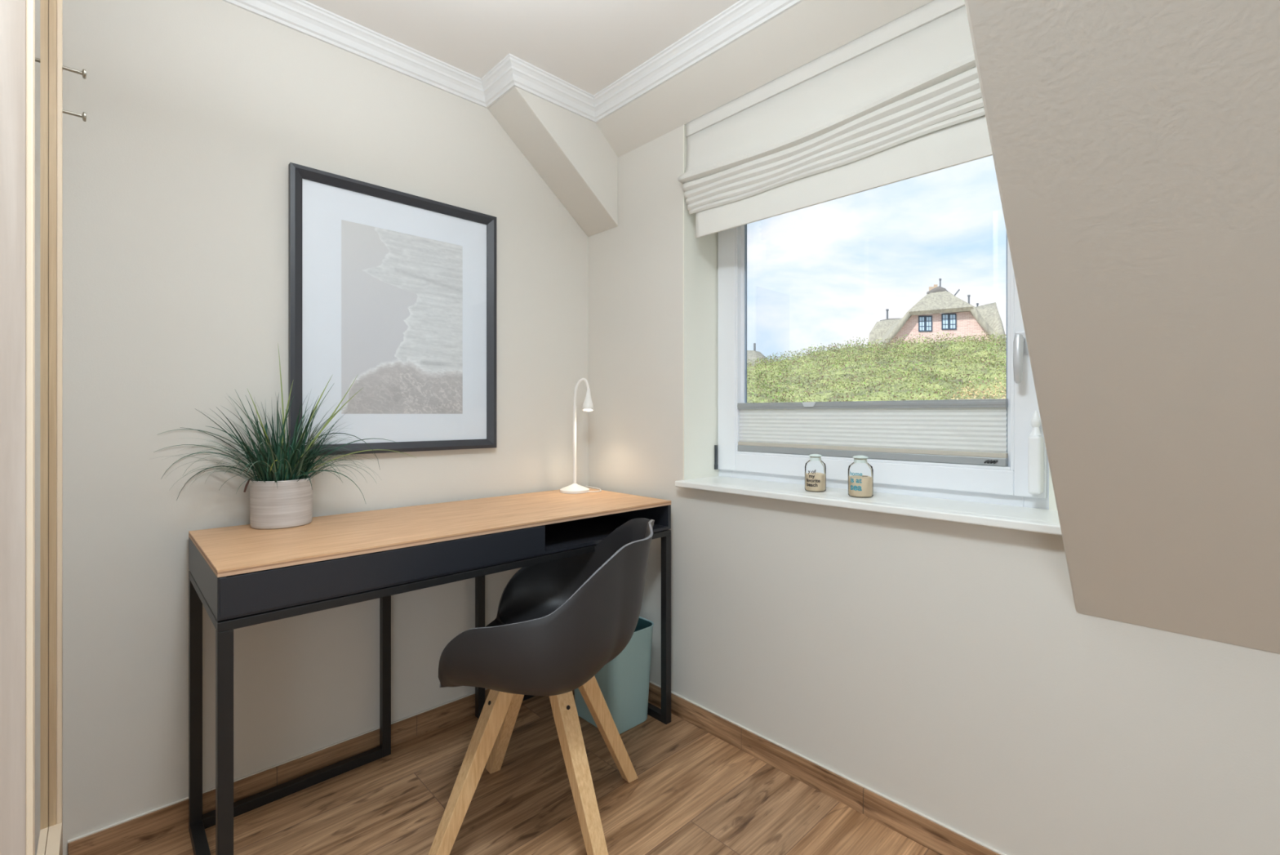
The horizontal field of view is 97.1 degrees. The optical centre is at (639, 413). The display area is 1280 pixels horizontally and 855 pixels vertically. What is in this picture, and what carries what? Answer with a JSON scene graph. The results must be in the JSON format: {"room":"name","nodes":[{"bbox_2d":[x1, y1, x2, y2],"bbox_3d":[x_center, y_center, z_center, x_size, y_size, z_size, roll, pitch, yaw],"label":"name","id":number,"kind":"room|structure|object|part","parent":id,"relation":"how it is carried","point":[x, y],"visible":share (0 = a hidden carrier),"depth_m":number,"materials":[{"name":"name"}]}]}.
{"room":"home office","nodes":[
{"label":"home office","id":0,"kind":"room"},
{"bbox_2d":[35,0,588,854],"bbox_3d":[-1.375,-0.054,1.347,3.720,2.428,0.120,0,0,-44],"label":"wall","id":1,"kind":"structure","parent":0,"point":[198,112],"depth_m":1.50,"materials":[{"name":"white paint"}]},
{"bbox_2d":[67,688,489,854],"bbox_3d":[-0.770,1.024,1.832,1.524,0.072,0.010,0,0,-44],"label":"baseboard","id":2,"kind":"structure","parent":1,"relation":"attached to","point":[119,837],"depth_m":1.57,"materials":[{"name":"brown wood"}]},
{"bbox_2d":[288,162,496,455],"bbox_3d":[-0.760,-0.294,1.829,0.648,0.833,0.024,0,0,-44],"label":"framed picture","id":3,"kind":"object","parent":1,"relation":"attached to","point":[394,291],"visible":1,"depth_m":1.79,"materials":[{"name":"grey"}]},
{"bbox_2d":[341,219,462,413],"bbox_3d":[-0.758,-0.292,1.836,0.388,0.584,0.001,0,0,-44],"label":"print","id":4,"kind":"object","parent":3,"relation":"attached to","point":[402,294],"depth_m":1.82},
{"bbox_3d":[-0.761,-0.294,1.830,0.584,0.769,0.002,0,0,-44],"label":"glass","id":5,"kind":"part","parent":3,"relation":"part of","materials":[{"name":"glass"}]},
{"bbox_2d":[221,0,804,123],"bbox_3d":[-0.286,-1.135,-0.115,3.287,0.065,3.500,0,0,-44],"label":"crown molding","id":6,"kind":"structure","parent":1,"relation":"attached to","point":[743,17],"depth_m":1.81,"materials":[{"name":"white"}]},
{"bbox_2d":[304,0,739,95],"bbox_3d":[-0.245,-1.218,-0.076,3.400,0.100,3.500,0,0,-44],"label":"ceiling","id":7,"kind":"structure","parent":0,"point":[588,45],"depth_m":1.71,"materials":[{"name":"white paint"}]},
{"bbox_2d":[116,689,939,854],"bbox_3d":[-0.245,1.110,-0.076,3.400,0.100,3.500,0,0,-44],"label":"floor","id":8,"kind":"structure","parent":0,"point":[695,792],"depth_m":1.52,"materials":[{"name":"brown wood"}]},
{"bbox_2d":[0,0,86,854],"bbox_3d":[-1.080,-0.025,0.663,0.606,2.170,0.722,0,0,-44],"label":"closet","id":9,"kind":"object","parent":8,"relation":"on","point":[17,17],"visible":1,"depth_m":0.59,"materials":[{"name":"brown wood"}]},
{"bbox_3d":[-0.851,-0.015,0.397,0.572,2.150,0.020,0,0,-44],"label":"panel","id":10,"kind":"part","parent":9,"relation":"part of","materials":[{"name":"beige wood"}]},
{"bbox_3d":[-1.138,-0.150,1.089,0.022,1.880,0.020,0,0,-44],"label":"post","id":11,"kind":"part","parent":9,"relation":"part of","materials":[{"name":"brown wood"}]},
{"bbox_3d":[-0.902,0.925,0.845,0.029,0.270,0.700,0,0,-44],"label":"rail","id":12,"kind":"part","parent":9,"relation":"part of","materials":[{"name":"beige wood"}]},
{"bbox_2d":[188,488,671,854],"bbox_3d":[-0.521,0.679,1.694,1.260,0.761,0.501,0,0,-44],"label":"desk","id":13,"kind":"object","parent":8,"relation":"on","point":[242,575],"visible":0.84,"depth_m":1.43,"materials":[{"name":"brown wood"}]},
{"bbox_3d":[-1.132,0.739,1.441,0.026,0.642,0.026,0,0,-44],"label":"leg","id":14,"kind":"part","parent":13,"relation":"part of","materials":[{"name":"black metal"}]},
{"bbox_3d":[-0.974,0.354,1.266,0.014,0.083,0.499,0,0,-44],"label":"panel","id":15,"kind":"part","parent":13,"relation":"part of","materials":[{"name":"grey paint"}]},
{"bbox_3d":[-0.806,0.739,1.097,0.026,0.642,0.026,0,0,-44],"label":"leg","id":16,"kind":"part","parent":13,"relation":"part of","materials":[{"name":"black metal"}]},
{"bbox_2d":[153,342,416,528],"bbox_3d":[-0.912,0.055,1.466,0.542,0.488,0.343,0,0,-44],"label":"potted grass","id":17,"kind":"object","parent":13,"relation":"on","point":[281,496],"depth_m":1.48,"materials":[{"name":"plant"}]},
{"bbox_2d":[249,475,312,528],"bbox_3d":[-0.967,0.236,1.528,0.144,0.125,0.144,0,0,-44],"label":"pot","id":18,"kind":"object","parent":17,"relation":"attached to","point":[289,504],"depth_m":1.47,"materials":[{"name":"ceramic"}]},
{"bbox_3d":[-0.541,0.353,1.342,0.740,0.077,0.018,0,0,-44],"label":"drawer","id":19,"kind":"part","parent":13,"relation":"part of","materials":[{"name":"grey paint"}]},
{"bbox_3d":[-0.794,0.739,1.763,0.026,0.642,0.026,0,0,-44],"label":"leg","id":20,"kind":"part","parent":13,"relation":"part of","materials":[{"name":"black metal"}]},
{"bbox_3d":[-0.521,0.407,1.694,1.260,0.022,0.500,0,0,-44],"label":"rail frame","id":21,"kind":"part","parent":13,"relation":"part of","materials":[{"name":"black metal"}]},
{"bbox_3d":[-0.522,0.391,1.695,1.232,0.010,0.499,0,0,-44],"label":"panel","id":22,"kind":"part","parent":13,"relation":"part of","materials":[{"name":"grey paint"}]},
{"bbox_3d":[-0.561,0.739,1.984,0.026,0.642,0.026,0,0,-44],"label":"leg","id":23,"kind":"part","parent":13,"relation":"part of","materials":[{"name":"black metal"}]},
{"bbox_2d":[560,377,601,493],"bbox_3d":[-0.231,0.081,2.196,0.180,0.436,0.154,0,0,-44],"label":"desk lamp","id":24,"kind":"object","parent":13,"relation":"on","point":[575,488],"visible":1,"depth_m":2.16,"materials":[{"name":"white metal"}]},
{"bbox_3d":[-0.198,-0.054,2.150,0.043,0.089,0.043,0,0,-44],"label":"lamp shade","id":25,"kind":"part","parent":24,"relation":"part of","materials":[{"name":"white metal"}]},
{"bbox_3d":[-0.070,0.354,2.123,0.014,0.083,0.499,0,0,-44],"label":"panel","id":26,"kind":"part","parent":13,"relation":"part of","materials":[{"name":"grey paint"}]},
{"bbox_3d":[0.090,0.739,1.947,0.026,0.642,0.026,0,0,-44],"label":"leg","id":27,"kind":"part","parent":13,"relation":"part of","materials":[{"name":"black metal"}]},
{"bbox_2d":[427,517,654,854],"bbox_3d":[-0.228,0.668,1.458,0.528,0.783,0.587,0,0,3],"label":"armchair","id":28,"kind":"object","parent":8,"relation":"on","point":[557,623],"visible":1,"depth_m":1.29,"materials":[{"name":"grey plastic"}]},
{"bbox_3d":[-0.396,0.845,1.330,0.234,0.426,0.045,0,0,-37],"label":"leg","id":29,"kind":"part","parent":28,"relation":"part of","materials":[{"name":"brown wood"}]},
{"bbox_3d":[-0.368,0.845,1.616,0.045,0.426,0.231,0,0,-42],"label":"leg","id":30,"kind":"part","parent":28,"relation":"part of","materials":[{"name":"brown wood"}]},
{"bbox_3d":[-0.140,0.845,1.303,0.045,0.426,0.232,0,0,-42],"label":"leg","id":31,"kind":"part","parent":28,"relation":"part of","materials":[{"name":"brown wood"}]},
{"bbox_3d":[-0.112,0.845,1.589,0.235,0.426,0.045,0,0,-37],"label":"leg","id":32,"kind":"part","parent":28,"relation":"part of","materials":[{"name":"brown wood"}]},
{"bbox_2d":[573,616,653,733],"bbox_3d":[-0.102,0.893,1.987,0.201,0.334,0.269,0,0,-44],"label":"waste bin","id":33,"kind":"object","parent":8,"relation":"on","point":[623,682],"visible":0.42,"depth_m":1.89,"materials":[{"name":"teal plastic"}]},
{"bbox_2d":[487,86,617,236],"bbox_3d":[-0.319,-0.953,2.136,0.463,0.430,0.190,0,0,-44],"label":"beam","id":34,"kind":"structure","parent":0,"point":[568,150],"depth_m":2.12,"materials":[{"name":"white paint"}]},
{"bbox_2d":[595,0,933,157],"bbox_3d":[0.370,-1.088,1.664,0.113,0.160,1.444,0,0,-44],"label":"ceiling","id":35,"kind":"structure","parent":0,"point":[809,30],"depth_m":1.70,"materials":[{"name":"white paint"}]},
{"bbox_2d":[588,125,1279,854],"bbox_3d":[1.104,-0.054,1.205,0.320,2.428,3.500,0,0,-44],"label":"wall","id":36,"kind":"structure","parent":0,"point":[950,671],"depth_m":1.40,"materials":[{"name":"white paint"}]},
{"bbox_2d":[648,680,1006,854],"bbox_3d":[0.984,1.024,1.091,0.010,0.072,3.500,0,0,-44],"label":"baseboard","id":37,"kind":"structure","parent":36,"relation":"attached to","point":[933,834],"depth_m":1.56,"materials":[{"name":"brown wood"}]},
{"bbox_2d":[675,224,1062,535],"bbox_3d":[0.606,-0.382,1.657,0.300,1.266,1.099,0,0,-44],"label":"window","id":38,"kind":"structure","parent":36,"relation":"in","point":[991,495],"depth_m":1.59,"materials":[{"name":"white plastic"}]},
{"bbox_2d":[804,453,826,491],"bbox_3d":[0.526,0.175,1.694,0.062,0.110,0.063,0,0,-44],"label":"glass bottle","id":39,"kind":"object","parent":38,"relation":"on","point":[816,482],"visible":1,"depth_m":1.67,"materials":[{"name":"beige"}]},
{"bbox_3d":[0.531,0.154,1.689,0.033,0.052,0.049,0,0,-44],"label":"cord","id":40,"kind":"part","parent":39,"relation":"part of","materials":[{"name":"beige plastic"}]},
{"bbox_2d":[848,454,873,497],"bbox_3d":[0.618,0.173,1.583,0.067,0.114,0.068,0,0,-44],"label":"glass bottle","id":41,"kind":"object","parent":38,"relation":"on","point":[860,485],"visible":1,"depth_m":1.56,"materials":[{"name":"beige"}]},
{"bbox_3d":[0.624,0.151,1.577,0.036,0.052,0.053,0,0,-44],"label":"cord","id":42,"kind":"part","parent":41,"relation":"part of","materials":[{"name":"beige plastic"}]},
{"bbox_3d":[0.581,0.241,1.633,0.230,0.020,1.099,0,0,-44],"label":"sill","id":43,"kind":"part","parent":38,"relation":"part of","materials":[{"name":"white plastic"}]},
{"bbox_2d":[737,398,1008,466],"bbox_3d":[0.640,0.047,1.729,0.026,0.170,0.830,0,0,-44],"label":"blind","id":44,"kind":"object","parent":38,"relation":"attached to","point":[956,431],"visible":1,"depth_m":1.65,"materials":[{"name":"white fabric"}]},
{"bbox_3d":[0.641,-0.027,1.730,0.020,0.022,0.830,0,0,-44],"label":"rail","id":45,"kind":"part","parent":44,"relation":"part of","materials":[{"name":"silver metal"}]},
{"bbox_3d":[0.642,0.122,1.731,0.021,0.020,0.830,0,0,-44],"label":"rail","id":46,"kind":"part","parent":44,"relation":"part of","materials":[{"name":"silver metal"}]},
{"bbox_3d":[0.665,-0.391,1.761,0.070,1.249,1.018,0,0,-44],"label":"frame","id":47,"kind":"part","parent":38,"relation":"part of","materials":[{"name":"white plastic"}]},
{"bbox_3d":[0.916,-0.133,1.369,0.026,0.119,0.021,0,0,-44],"label":"handle","id":48,"kind":"part","parent":38,"relation":"part of","materials":[{"name":"silver metal"}]},
{"bbox_2d":[1027,410,1044,494],"bbox_3d":[0.950,0.092,1.358,0.040,0.200,0.027,0,0,-44],"label":"holder","id":49,"kind":"object","parent":38,"relation":"attached to","point":[1035,442],"visible":1,"depth_m":1.35,"materials":[{"name":"white plastic"}]},
{"bbox_2d":[683,124,1057,510],"bbox_3d":[0.637,-0.392,1.682,0.301,1.247,1.094,0,0,-44],"label":"window reveal","id":50,"kind":"object","parent":36,"relation":"in","point":[700,254],"depth_m":2.02,"materials":[{"name":"white paint"}]},
{"bbox_2d":[678,0,992,238],"bbox_3d":[0.524,-0.801,1.583,0.060,0.424,1.078,0,0,-44],"label":"blind","id":51,"kind":"object","parent":50,"relation":"attached to","point":[902,100],"visible":0.88,"depth_m":1.53,"materials":[{"name":"white fabric"}]},
{"bbox_2d":[964,0,1279,653],"bbox_3d":[1.112,-0.378,0.086,1.208,1.581,1.866,0,0,-44],"label":"wall","id":52,"kind":"structure","parent":0,"point":[1135,144],"depth_m":0.76,"materials":[{"name":"white paint"}]},
{"label":"outside","id":53,"kind":"structure","parent":0,"visible":0},
{"bbox_3d":[32.679,4.160,33.581,89.300,0.200,120.000,0,0,-44],"label":"ground","id":54,"kind":"structure","parent":53,"visible":0},
{"bbox_2d":[746,342,767,366],"bbox_3d":[5.245,0.085,30.750,4.950,7.950,4.500,0,0,0],"label":"house","id":55,"kind":"structure","parent":54,"relation":"on","point":[751,354],"depth_m":30.43,"materials":[{"name":"grey"}]},
{"bbox_2d":[746,330,1006,403],"bbox_3d":[4.500,1.058,10.750,15.000,6.004,8.500,0,0,0],"label":"grassy hill","id":56,"kind":"structure","parent":54,"relation":"on","point":[953,369],"depth_m":10.01,"materials":[{"name":"green plant"}]},
{"bbox_2d":[868,278,1005,346],"bbox_3d":[18.735,-2.228,36.008,8.049,12.908,5.098,0,0,28],"label":"house","id":57,"kind":"structure","parent":54,"relation":"on","point":[959,317],"depth_m":34.32,"materials":[{"name":"pink brick"}]},
{"bbox_3d":[17.401,-5.487,34.499,0.638,0.875,0.020,0,0,28],"label":"pane","id":58,"kind":"part","parent":57,"relation":"part of","materials":[{"name":"blue"}]},
{"bbox_3d":[18.523,-5.519,33.910,0.673,0.886,0.020,0,0,28],"label":"pane","id":59,"kind":"part","parent":57,"relation":"part of","materials":[{"name":"blue"}]}
]}

